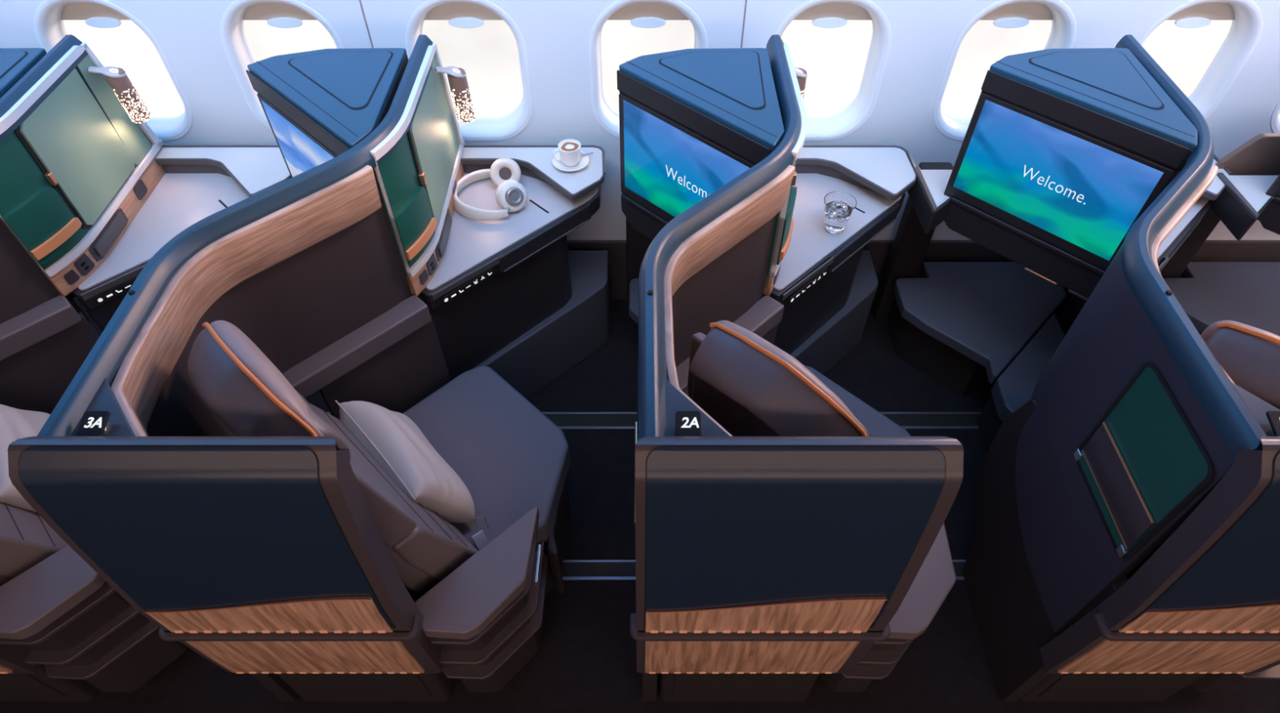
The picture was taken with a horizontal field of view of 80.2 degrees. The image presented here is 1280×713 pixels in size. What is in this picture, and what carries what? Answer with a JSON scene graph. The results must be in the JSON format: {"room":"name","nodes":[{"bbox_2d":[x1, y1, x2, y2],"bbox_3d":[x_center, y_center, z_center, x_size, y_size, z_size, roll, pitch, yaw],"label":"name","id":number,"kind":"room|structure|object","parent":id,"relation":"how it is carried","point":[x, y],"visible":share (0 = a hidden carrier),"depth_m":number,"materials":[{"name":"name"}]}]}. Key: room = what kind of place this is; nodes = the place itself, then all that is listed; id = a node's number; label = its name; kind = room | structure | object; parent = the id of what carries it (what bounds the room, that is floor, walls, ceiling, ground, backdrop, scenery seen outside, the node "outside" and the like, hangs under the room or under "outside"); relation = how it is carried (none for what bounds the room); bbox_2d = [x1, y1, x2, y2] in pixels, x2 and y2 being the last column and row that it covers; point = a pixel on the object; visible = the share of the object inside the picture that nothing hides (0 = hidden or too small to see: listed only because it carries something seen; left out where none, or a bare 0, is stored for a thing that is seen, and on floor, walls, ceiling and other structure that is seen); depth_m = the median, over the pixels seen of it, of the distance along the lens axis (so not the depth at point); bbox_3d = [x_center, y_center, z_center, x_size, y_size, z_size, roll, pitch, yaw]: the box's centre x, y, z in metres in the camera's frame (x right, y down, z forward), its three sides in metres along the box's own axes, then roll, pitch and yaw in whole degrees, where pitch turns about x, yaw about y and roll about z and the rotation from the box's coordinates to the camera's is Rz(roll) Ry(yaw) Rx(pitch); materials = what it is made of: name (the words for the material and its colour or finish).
{"room":"aircraft cabin","nodes":[
{"label":"aircraft cabin","id":0,"kind":"room"},
{"bbox_2d":[0,299,1279,712],"bbox_3d":[0.200,1.429,1.759,6.800,0.050,4.750,0,49,0],"label":"floor","id":1,"kind":"structure","parent":0,"point":[584,661],"depth_m":2.22,"materials":[{"name":"carpet"}]},
{"bbox_2d":[0,35,97,702],"bbox_3d":[-1.745,0.046,2.111,0.553,1.232,1.500,0,49,0],"label":"wall","id":2,"kind":"structure","parent":1,"relation":"on","point":[24,286],"depth_m":2.04,"materials":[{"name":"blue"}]},
{"bbox_2d":[0,48,46,98],"bbox_3d":[-1.749,-0.560,2.200,0.532,0.536,0.366,37,58,28],"label":"television","id":3,"kind":"object","parent":2,"relation":"attached to","point":[15,63],"visible":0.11,"depth_m":2.05,"materials":[{"name":"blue plastic"}]},
{"bbox_2d":[0,502,187,693],"bbox_3d":[-1.487,0.290,1.931,0.731,1.185,0.715,37,58,27],"label":"seat","id":4,"kind":"object","parent":1,"relation":"on","point":[73,624],"visible":0.39,"depth_m":1.83,"materials":[{"name":"grey"}]},
{"bbox_2d":[0,404,50,512],"bbox_3d":[-1.617,0.269,1.992,0.180,0.213,0.437,-33,57,-25],"label":"pillow","id":5,"kind":"object","parent":4,"relation":"on","point":[15,424],"visible":0.34,"depth_m":1.95,"materials":[{"name":"grey fabric"}]},
{"bbox_2d":[0,145,291,414],"bbox_3d":[-1.638,-0.151,2.574,0.478,0.793,1.313,36,58,27],"label":"console","id":6,"kind":"object","parent":1,"relation":"on","point":[43,348],"visible":0.4,"depth_m":2.26,"materials":[{"name":"grey plastic"}]},
{"bbox_2d":[0,42,165,296],"bbox_3d":[-1.593,-0.566,2.188,0.069,0.476,0.654,3,49,3],"label":"closet","id":7,"kind":"object","parent":6,"relation":"on","point":[77,171],"visible":0.98,"depth_m":2.13,"materials":[{"name":"teal"}]},
{"bbox_2d":[63,269,79,284],"bbox_3d":[-1.614,-0.226,2.159,0.006,0.037,0.035,17,51,14],"label":"socket","id":8,"kind":"object","parent":7,"relation":"attached to","point":[71,277],"depth_m":2.16,"materials":[{"name":"grey plastic"}]},
{"bbox_2d":[74,253,94,275],"bbox_3d":[-1.599,-0.264,2.188,0.018,0.052,0.050,0,49,0],"label":"socket","id":9,"kind":"object","parent":7,"relation":"attached to","point":[84,264],"depth_m":2.19,"materials":[{"name":"grey plastic"}]},
{"bbox_2d":[88,66,152,123],"bbox_3d":[-1.546,-0.783,2.268,0.095,0.181,0.060,-35,57,-26],"label":"reading lamp","id":10,"kind":"object","parent":7,"relation":"attached to","point":[126,94],"visible":1,"depth_m":2.25,"materials":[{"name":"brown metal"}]},
{"bbox_2d":[78,173,248,290],"bbox_3d":[-1.378,-0.421,2.381,0.459,0.008,0.635,3,49,2],"label":"tray","id":11,"kind":"object","parent":6,"relation":"on","point":[178,202],"depth_m":2.39,"materials":[{"name":"grey plastic"}]},
{"bbox_2d":[155,147,289,194],"bbox_3d":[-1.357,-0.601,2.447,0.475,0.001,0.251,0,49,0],"label":"shelf","id":12,"kind":"object","parent":6,"relation":"attached to","point":[255,171],"depth_m":2.48,"materials":[{"name":"plastic"}]},
{"bbox_2d":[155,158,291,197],"bbox_3d":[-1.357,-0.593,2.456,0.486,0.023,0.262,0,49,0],"label":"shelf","id":13,"kind":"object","parent":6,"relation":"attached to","point":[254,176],"depth_m":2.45,"materials":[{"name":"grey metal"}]},
{"bbox_2d":[7,35,453,702],"bbox_3d":[-0.745,0.046,2.111,0.553,1.232,1.500,0,49,0],"label":"wall","id":14,"kind":"structure","parent":1,"relation":"on","point":[268,558],"depth_m":1.50,"materials":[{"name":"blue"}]},
{"bbox_2d":[245,48,408,177],"bbox_3d":[-0.749,-0.560,2.200,0.532,0.536,0.366,37,58,28],"label":"television","id":15,"kind":"object","parent":14,"relation":"attached to","point":[317,105],"visible":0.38,"depth_m":1.99,"materials":[{"name":"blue plastic"}]},
{"bbox_2d":[186,320,571,693],"bbox_3d":[-0.487,0.290,1.931,0.731,1.185,0.715,37,58,27],"label":"seat","id":16,"kind":"object","parent":1,"relation":"on","point":[482,584],"visible":0.85,"depth_m":1.84,"materials":[{"name":"grey leather"}]},
{"bbox_2d":[334,400,475,523],"bbox_3d":[-0.618,0.269,1.992,0.180,0.213,0.437,-33,57,-25],"label":"pillow","id":17,"kind":"object","parent":16,"relation":"on","point":[392,438],"visible":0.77,"depth_m":1.93,"materials":[{"name":"grey fabric"}]},
{"bbox_2d":[403,365,570,551],"bbox_3d":[-0.477,0.334,2.161,0.580,0.100,0.529,37,58,28],"label":"cushion","id":18,"kind":"object","parent":16,"relation":"on","point":[512,460],"depth_m":2.16,"materials":[{"name":"grey fabric"}]},
{"bbox_2d":[282,145,611,420],"bbox_3d":[-0.638,-0.151,2.574,0.478,0.793,1.313,36,58,27],"label":"console","id":19,"kind":"object","parent":1,"relation":"on","point":[508,295],"visible":0.81,"depth_m":2.41,"materials":[{"name":"grey plastic"}]},
{"bbox_2d":[369,42,464,296],"bbox_3d":[-0.593,-0.566,2.188,0.069,0.476,0.654,3,49,3],"label":"closet","id":20,"kind":"object","parent":19,"relation":"on","point":[416,183],"visible":0.98,"depth_m":2.08,"materials":[{"name":"teal"}]},
{"bbox_2d":[419,269,428,284],"bbox_3d":[-0.614,-0.226,2.159,0.006,0.037,0.035,17,51,14],"label":"socket","id":21,"kind":"object","parent":20,"relation":"attached to","point":[424,273],"depth_m":2.16,"materials":[{"name":"grey plastic"}]},
{"bbox_2d":[426,253,437,275],"bbox_3d":[-0.599,-0.264,2.188,0.017,0.052,0.050,0,49,0],"label":"socket","id":22,"kind":"object","parent":20,"relation":"attached to","point":[432,260],"depth_m":2.18,"materials":[{"name":"grey plastic"}]},
{"bbox_2d":[435,66,475,123],"bbox_3d":[-0.546,-0.783,2.268,0.095,0.181,0.060,-35,57,-26],"label":"reading lamp","id":23,"kind":"object","parent":20,"relation":"attached to","point":[464,110],"visible":1,"depth_m":2.25,"materials":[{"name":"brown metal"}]},
{"bbox_2d":[453,157,527,220],"bbox_3d":[-0.478,-0.538,2.411,0.248,0.104,0.236,0,49,0],"label":"headphones","id":24,"kind":"object","parent":19,"relation":"on","point":[511,196],"visible":0.98,"depth_m":2.38,"materials":[{"name":"beige plastic"}]},
{"bbox_2d":[489,157,520,186],"bbox_3d":[-0.433,-0.590,2.449,0.100,0.093,0.063,-7,49,-6],"label":"ear cup","id":25,"kind":"object","parent":24,"relation":"on","point":[502,170],"depth_m":2.44,"materials":[{"name":"beige"}]},
{"bbox_2d":[495,180,527,212],"bbox_3d":[-0.403,-0.502,2.384,0.098,0.098,0.088,0,49,0],"label":"ear cup","id":26,"kind":"object","parent":24,"relation":"on","point":[511,196],"depth_m":2.36,"materials":[{"name":"beige plastic"}]},
{"bbox_2d":[426,173,598,290],"bbox_3d":[-0.378,-0.421,2.381,0.459,0.008,0.635,3,49,2],"label":"tray","id":27,"kind":"object","parent":19,"relation":"on","point":[473,246],"depth_m":2.36,"materials":[{"name":"grey plastic"}]},
{"bbox_2d":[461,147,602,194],"bbox_3d":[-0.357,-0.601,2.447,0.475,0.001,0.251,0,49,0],"label":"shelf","id":28,"kind":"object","parent":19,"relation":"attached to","point":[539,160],"depth_m":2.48,"materials":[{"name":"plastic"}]},
{"bbox_2d":[460,149,604,200],"bbox_3d":[-0.357,-0.593,2.456,0.486,0.023,0.262,0,49,0],"label":"shelf","id":29,"kind":"object","parent":19,"relation":"attached to","point":[574,185],"depth_m":2.47,"materials":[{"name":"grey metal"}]},
{"bbox_2d":[551,151,589,171],"bbox_3d":[-0.224,-0.630,2.461,0.120,0.014,0.120,0,49,0],"label":"saucer","id":30,"kind":"object","parent":19,"relation":"on","point":[584,161],"visible":0.58,"depth_m":2.45,"materials":[{"name":"white ceramic"}]},
{"bbox_2d":[551,139,581,166],"bbox_3d":[-0.228,-0.646,2.437,0.083,0.064,0.073,-37,58,-28],"label":"coffee cup","id":31,"kind":"object","parent":30,"relation":"on","point":[568,158],"visible":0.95,"depth_m":2.42,"materials":[{"name":"white ceramic"}]},
{"bbox_2d":[559,142,579,151],"bbox_3d":[-0.224,-0.665,2.420,0.065,0.003,0.065,0,49,0],"label":"latte","id":32,"kind":"object","parent":31,"relation":"in","point":[566,146],"visible":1,"depth_m":2.42,"materials":[{"name":"liquid"}]},
{"bbox_2d":[580,151,593,156],"bbox_3d":[-0.179,-0.659,2.471,0.057,0.012,0.018,0,49,0],"label":"teaspoon","id":33,"kind":"object","parent":30,"relation":"on","point":[591,153],"visible":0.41,"depth_m":2.47,"materials":[{"name":"silver metal"}]},
{"bbox_2d":[626,218,652,324],"bbox_3d":[0.265,-0.148,2.620,0.630,0.720,0.739,0,49,0],"label":"ottoman","id":34,"kind":"object","parent":1,"relation":"on","point":[637,244],"visible":0.2,"depth_m":2.80,"materials":[{"name":"grey"}]},
{"bbox_2d":[0,0,1279,239],"bbox_3d":[0.200,-0.887,2.083,6.800,1.900,0.472,0,49,0],"label":"wall","id":35,"kind":"structure","parent":1,"relation":"on","point":[555,33],"depth_m":2.37,"materials":[{"name":"white plastic"}]},
{"bbox_2d":[61,2,130,20],"bbox_3d":[-1.670,-1.073,2.343,0.296,0.071,0.006,0,49,0],"label":"shade","id":36,"kind":"object","parent":35,"relation":"attached to","point":[74,11],"depth_m":2.35,"materials":[{"name":"plastic"}]},
{"bbox_2d":[33,0,192,141],"bbox_3d":[-1.670,-0.934,2.451,0.374,0.493,0.090,0,49,0],"label":"window","id":37,"kind":"structure","parent":35,"relation":"attached to","point":[51,27],"depth_m":2.35,"materials":[{"name":"white plastic"}]},
{"bbox_2d":[242,2,317,20],"bbox_3d":[-1.105,-1.073,2.343,0.296,0.071,0.006,0,49,0],"label":"shade","id":38,"kind":"object","parent":35,"relation":"attached to","point":[264,11],"depth_m":2.35,"materials":[{"name":"plastic"}]},
{"bbox_2d":[219,0,343,130],"bbox_3d":[-1.105,-0.934,2.451,0.374,0.493,0.090,0,49,0],"label":"window","id":39,"kind":"structure","parent":35,"relation":"attached to","point":[277,13],"depth_m":2.36,"materials":[{"name":"white plastic"}]},
{"bbox_2d":[423,2,503,20],"bbox_3d":[-0.540,-1.073,2.343,0.296,0.071,0.006,0,49,0],"label":"shade","id":40,"kind":"object","parent":35,"relation":"attached to","point":[453,11],"depth_m":2.35,"materials":[{"name":"plastic"}]},
{"bbox_2d":[404,0,533,141],"bbox_3d":[-0.540,-0.934,2.451,0.374,0.493,0.090,0,49,0],"label":"window","id":41,"kind":"structure","parent":35,"relation":"attached to","point":[466,14],"depth_m":2.36,"materials":[{"name":"white plastic"}]},
{"bbox_2d":[587,0,707,138],"bbox_3d":[0.025,-0.934,2.451,0.374,0.493,0.090,0,49,0],"label":"window","id":42,"kind":"structure","parent":35,"relation":"attached to","point":[647,14],"depth_m":2.36,"materials":[{"name":"white plastic"}]},
{"bbox_2d":[607,2,689,20],"bbox_3d":[0.025,-1.073,2.343,0.296,0.071,0.006,0,49,0],"label":"shade","id":43,"kind":"object","parent":35,"relation":"attached to","point":[642,11],"depth_m":2.35,"materials":[{"name":"plastic"}]},
{"bbox_2d":[73,240,1279,299],"bbox_3d":[0.200,-0.350,3.064,6.800,0.315,0.032,0,49,0],"label":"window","id":44,"kind":"structure","parent":35,"relation":"attached to","point":[938,251],"depth_m":2.98,"materials":[{"name":"black"}]},
{"bbox_2d":[792,2,871,20],"bbox_3d":[0.590,-1.073,2.343,0.296,0.071,0.006,0,49,0],"label":"shade","id":45,"kind":"object","parent":35,"relation":"attached to","point":[831,11],"depth_m":2.35,"materials":[{"name":"plastic"}]},
{"bbox_2d":[774,0,891,141],"bbox_3d":[0.590,-0.934,2.451,0.374,0.493,0.090,0,49,0],"label":"window","id":46,"kind":"structure","parent":35,"relation":"attached to","point":[828,14],"depth_m":2.40,"materials":[{"name":"white plastic"}]},
{"bbox_2d":[933,0,1076,141],"bbox_3d":[1.155,-0.934,2.451,0.374,0.493,0.090,0,49,0],"label":"window","id":47,"kind":"structure","parent":35,"relation":"attached to","point":[1017,13],"depth_m":2.36,"materials":[{"name":"white plastic"}]},
{"bbox_2d":[979,2,1053,20],"bbox_3d":[1.155,-1.073,2.343,0.296,0.071,0.006,0,49,0],"label":"shade","id":48,"kind":"object","parent":35,"relation":"attached to","point":[1020,11],"depth_m":2.35,"materials":[{"name":"plastic"}]},
{"bbox_2d":[1137,0,1262,119],"bbox_3d":[1.720,-0.934,2.451,0.374,0.493,0.090,0,49,0],"label":"window","id":49,"kind":"structure","parent":35,"relation":"attached to","point":[1241,37],"depth_m":2.37,"materials":[{"name":"white plastic"}]},
{"bbox_2d":[1165,2,1235,20],"bbox_3d":[1.720,-1.073,2.343,0.296,0.071,0.006,0,49,0],"label":"shade","id":50,"kind":"object","parent":35,"relation":"attached to","point":[1210,11],"depth_m":2.35,"materials":[{"name":"plastic"}]},
{"bbox_2d":[1270,101,1279,133],"bbox_3d":[2.285,-0.934,2.451,0.374,0.493,0.090,0,49,0],"label":"window","id":51,"kind":"structure","parent":35,"relation":"attached to","point":[1277,117],"depth_m":2.56,"materials":[{"name":"white plastic"}]},
{"bbox_2d":[326,412,982,429],"bbox_3d":[0.200,0.233,2.762,6.800,0.006,0.075,0,49,0],"label":"trim","id":52,"kind":"structure","parent":1,"relation":"attached to","point":[563,420],"depth_m":2.76,"materials":[{"name":"black"}]},
{"bbox_2d":[561,560,965,580],"bbox_3d":[0.200,0.669,2.383,6.800,0.006,0.067,0,49,0],"label":"trim","id":53,"kind":"structure","parent":1,"relation":"attached to","point":[571,570],"depth_m":2.38,"materials":[{"name":"black"}]},
{"bbox_2d":[675,145,916,396],"bbox_3d":[0.362,-0.151,2.574,0.478,0.793,1.313,36,58,27],"label":"console","id":54,"kind":"object","parent":1,"relation":"on","point":[816,310],"visible":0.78,"depth_m":2.45,"materials":[{"name":"grey plastic"}]},
{"bbox_2d":[763,42,807,296],"bbox_3d":[0.407,-0.566,2.188,0.069,0.476,0.654,3,49,3],"label":"closet","id":55,"kind":"object","parent":54,"relation":"on","point":[784,226],"visible":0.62,"depth_m":2.01,"materials":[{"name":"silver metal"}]},
{"bbox_2d":[773,270,778,284],"bbox_3d":[0.386,-0.226,2.159,0.006,0.037,0.035,17,51,14],"label":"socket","id":56,"kind":"object","parent":55,"relation":"attached to","point":[776,276],"depth_m":2.15,"materials":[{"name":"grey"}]},
{"bbox_2d":[794,66,808,100],"bbox_3d":[0.454,-0.783,2.268,0.095,0.181,0.060,-35,57,-26],"label":"reading lamp","id":57,"kind":"object","parent":55,"relation":"attached to","point":[802,75],"visible":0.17,"depth_m":2.22,"materials":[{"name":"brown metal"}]},
{"bbox_2d":[773,173,902,290],"bbox_3d":[0.622,-0.421,2.381,0.459,0.008,0.635,3,49,2],"label":"tray","id":58,"kind":"object","parent":54,"relation":"on","point":[811,249],"depth_m":2.37,"materials":[{"name":"grey plastic"}]},
{"bbox_2d":[823,191,857,234],"bbox_3d":[0.600,-0.431,2.316,0.097,0.103,0.097,0,49,0],"label":"tumbler","id":59,"kind":"object","parent":54,"relation":"on","point":[835,222],"visible":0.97,"depth_m":2.30,"materials":[{"name":"clear glass"}]},
{"bbox_2d":[826,200,851,210],"bbox_3d":[0.600,-0.425,2.323,0.080,0.062,0.080,0,49,0],"label":"water","id":60,"kind":"object","parent":59,"relation":"in","point":[846,207],"visible":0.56,"depth_m":2.31,"materials":[{"name":"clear liquid"}]},
{"bbox_2d":[835,204,842,211],"bbox_3d":[0.599,-0.448,2.288,0.022,0.025,0.023,11,50,10],"label":"ice cube","id":61,"kind":"object","parent":60,"relation":"on","point":[838,206],"visible":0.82,"depth_m":2.28,"materials":[{"name":"white"}]},
{"bbox_2d":[795,152,916,200],"bbox_3d":[0.643,-0.593,2.456,0.486,0.023,0.262,0,49,0],"label":"shelf","id":62,"kind":"object","parent":54,"relation":"attached to","point":[890,175],"depth_m":2.46,"materials":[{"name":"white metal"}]},
{"bbox_2d":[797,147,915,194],"bbox_3d":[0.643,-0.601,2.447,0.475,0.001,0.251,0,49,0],"label":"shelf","id":63,"kind":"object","parent":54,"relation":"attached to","point":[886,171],"depth_m":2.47,"materials":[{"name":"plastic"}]},
{"bbox_2d":[906,167,952,234],"bbox_3d":[0.991,-0.493,2.404,0.218,0.098,0.226,0,49,0],"label":"ledge","id":64,"kind":"object","parent":54,"relation":"attached to","point":[931,205],"visible":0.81,"depth_m":2.38,"materials":[{"name":"grey plastic"}]},
{"bbox_2d":[630,35,964,702],"bbox_3d":[0.255,0.046,2.111,0.553,1.232,1.500,0,49,0],"label":"wall","id":65,"kind":"structure","parent":1,"relation":"on","point":[766,566],"depth_m":1.42,"materials":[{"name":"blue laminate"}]},
{"bbox_2d":[617,48,784,240],"bbox_3d":[0.251,-0.560,2.200,0.532,0.536,0.366,37,58,28],"label":"television","id":66,"kind":"object","parent":65,"relation":"attached to","point":[692,122],"visible":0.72,"depth_m":2.02,"materials":[{"name":"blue plastic"}]},
{"bbox_2d":[687,320,955,693],"bbox_3d":[0.513,0.290,1.931,0.731,1.185,0.715,37,58,27],"label":"seat","id":67,"kind":"object","parent":1,"relation":"on","point":[748,385],"visible":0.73,"depth_m":1.49,"materials":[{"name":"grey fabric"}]},
{"bbox_2d":[804,365,911,436],"bbox_3d":[0.523,0.334,2.161,0.580,0.100,0.529,37,58,28],"label":"cushion","id":68,"kind":"object","parent":67,"relation":"on","point":[877,424],"depth_m":2.24,"materials":[{"name":"grey fabric"}]},
{"bbox_2d":[871,162,1066,453],"bbox_3d":[1.265,-0.148,2.620,0.630,0.720,0.739,0,49,0],"label":"ottoman","id":69,"kind":"object","parent":1,"relation":"on","point":[962,325],"visible":0.84,"depth_m":2.77,"materials":[{"name":"black"}]},
{"bbox_2d":[963,35,1279,702],"bbox_3d":[1.255,0.046,2.111,0.553,1.232,1.500,0,49,0],"label":"wall","id":70,"kind":"structure","parent":1,"relation":"on","point":[1133,436],"depth_m":1.62,"materials":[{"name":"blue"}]},
{"bbox_2d":[943,48,1197,301],"bbox_3d":[1.251,-0.560,2.200,0.532,0.536,0.366,37,58,28],"label":"television","id":71,"kind":"object","parent":70,"relation":"attached to","point":[1061,153],"visible":0.97,"depth_m":2.05,"materials":[{"name":"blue plastic"}]},
{"bbox_2d":[1053,154,1231,334],"bbox_3d":[1.362,-0.151,2.574,0.478,0.793,1.313,36,58,27],"label":"console","id":72,"kind":"object","parent":1,"relation":"on","point":[1067,313],"visible":0.23,"depth_m":2.40,"materials":[{"name":"grey plastic"}]},
{"bbox_2d":[1157,195,1208,258],"bbox_3d":[1.622,-0.421,2.381,0.459,0.008,0.635,3,49,2],"label":"tray","id":73,"kind":"object","parent":72,"relation":"on","point":[1193,216],"depth_m":2.36,"materials":[{"name":"grey plastic"}]},
{"bbox_2d":[1201,173,1229,200],"bbox_3d":[1.643,-0.593,2.456,0.486,0.023,0.262,0,49,0],"label":"shelf","id":74,"kind":"object","parent":72,"relation":"attached to","point":[1217,186],"depth_m":2.38,"materials":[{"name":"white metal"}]},
{"bbox_2d":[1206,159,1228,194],"bbox_3d":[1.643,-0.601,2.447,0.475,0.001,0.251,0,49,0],"label":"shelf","id":75,"kind":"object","parent":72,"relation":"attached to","point":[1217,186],"depth_m":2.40,"materials":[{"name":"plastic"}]},
{"bbox_2d":[1209,172,1278,240],"bbox_3d":[1.949,-0.470,2.384,0.218,0.098,0.226,0,49,0],"label":"ledge","id":76,"kind":"object","parent":72,"relation":"attached to","point":[1243,199],"visible":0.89,"depth_m":2.37,"materials":[{"name":"grey plastic"}]},
{"bbox_2d":[1215,133,1279,175],"bbox_3d":[2.306,-0.623,2.446,0.888,0.206,0.021,0,49,0],"label":"panel","id":77,"kind":"object","parent":72,"relation":"attached to","point":[1260,155],"visible":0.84,"depth_m":2.42,"materials":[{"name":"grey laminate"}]},
{"bbox_2d":[1257,174,1279,235],"bbox_3d":[2.251,-0.560,2.200,0.532,0.536,0.366,37,58,28],"label":"television","id":78,"kind":"object","parent":77,"relation":"attached to","point":[1269,219],"visible":0.68,"depth_m":2.37,"materials":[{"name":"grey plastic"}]},
{"bbox_2d":[1126,320,1279,693],"bbox_3d":[1.513,0.290,1.931,0.731,1.185,0.715,37,58,27],"label":"seat","id":79,"kind":"object","parent":1,"relation":"on","point":[1249,355],"visible":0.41,"depth_m":1.46,"materials":[{"name":"grey"}]},
{"bbox_2d":[1160,207,1279,336],"bbox_3d":[2.265,-0.148,2.620,0.630,0.720,0.739,0,49,0],"label":"console","id":80,"kind":"object","parent":1,"relation":"on","point":[1247,293],"visible":0.26,"depth_m":2.81,"materials":[{"name":"black plastic"}]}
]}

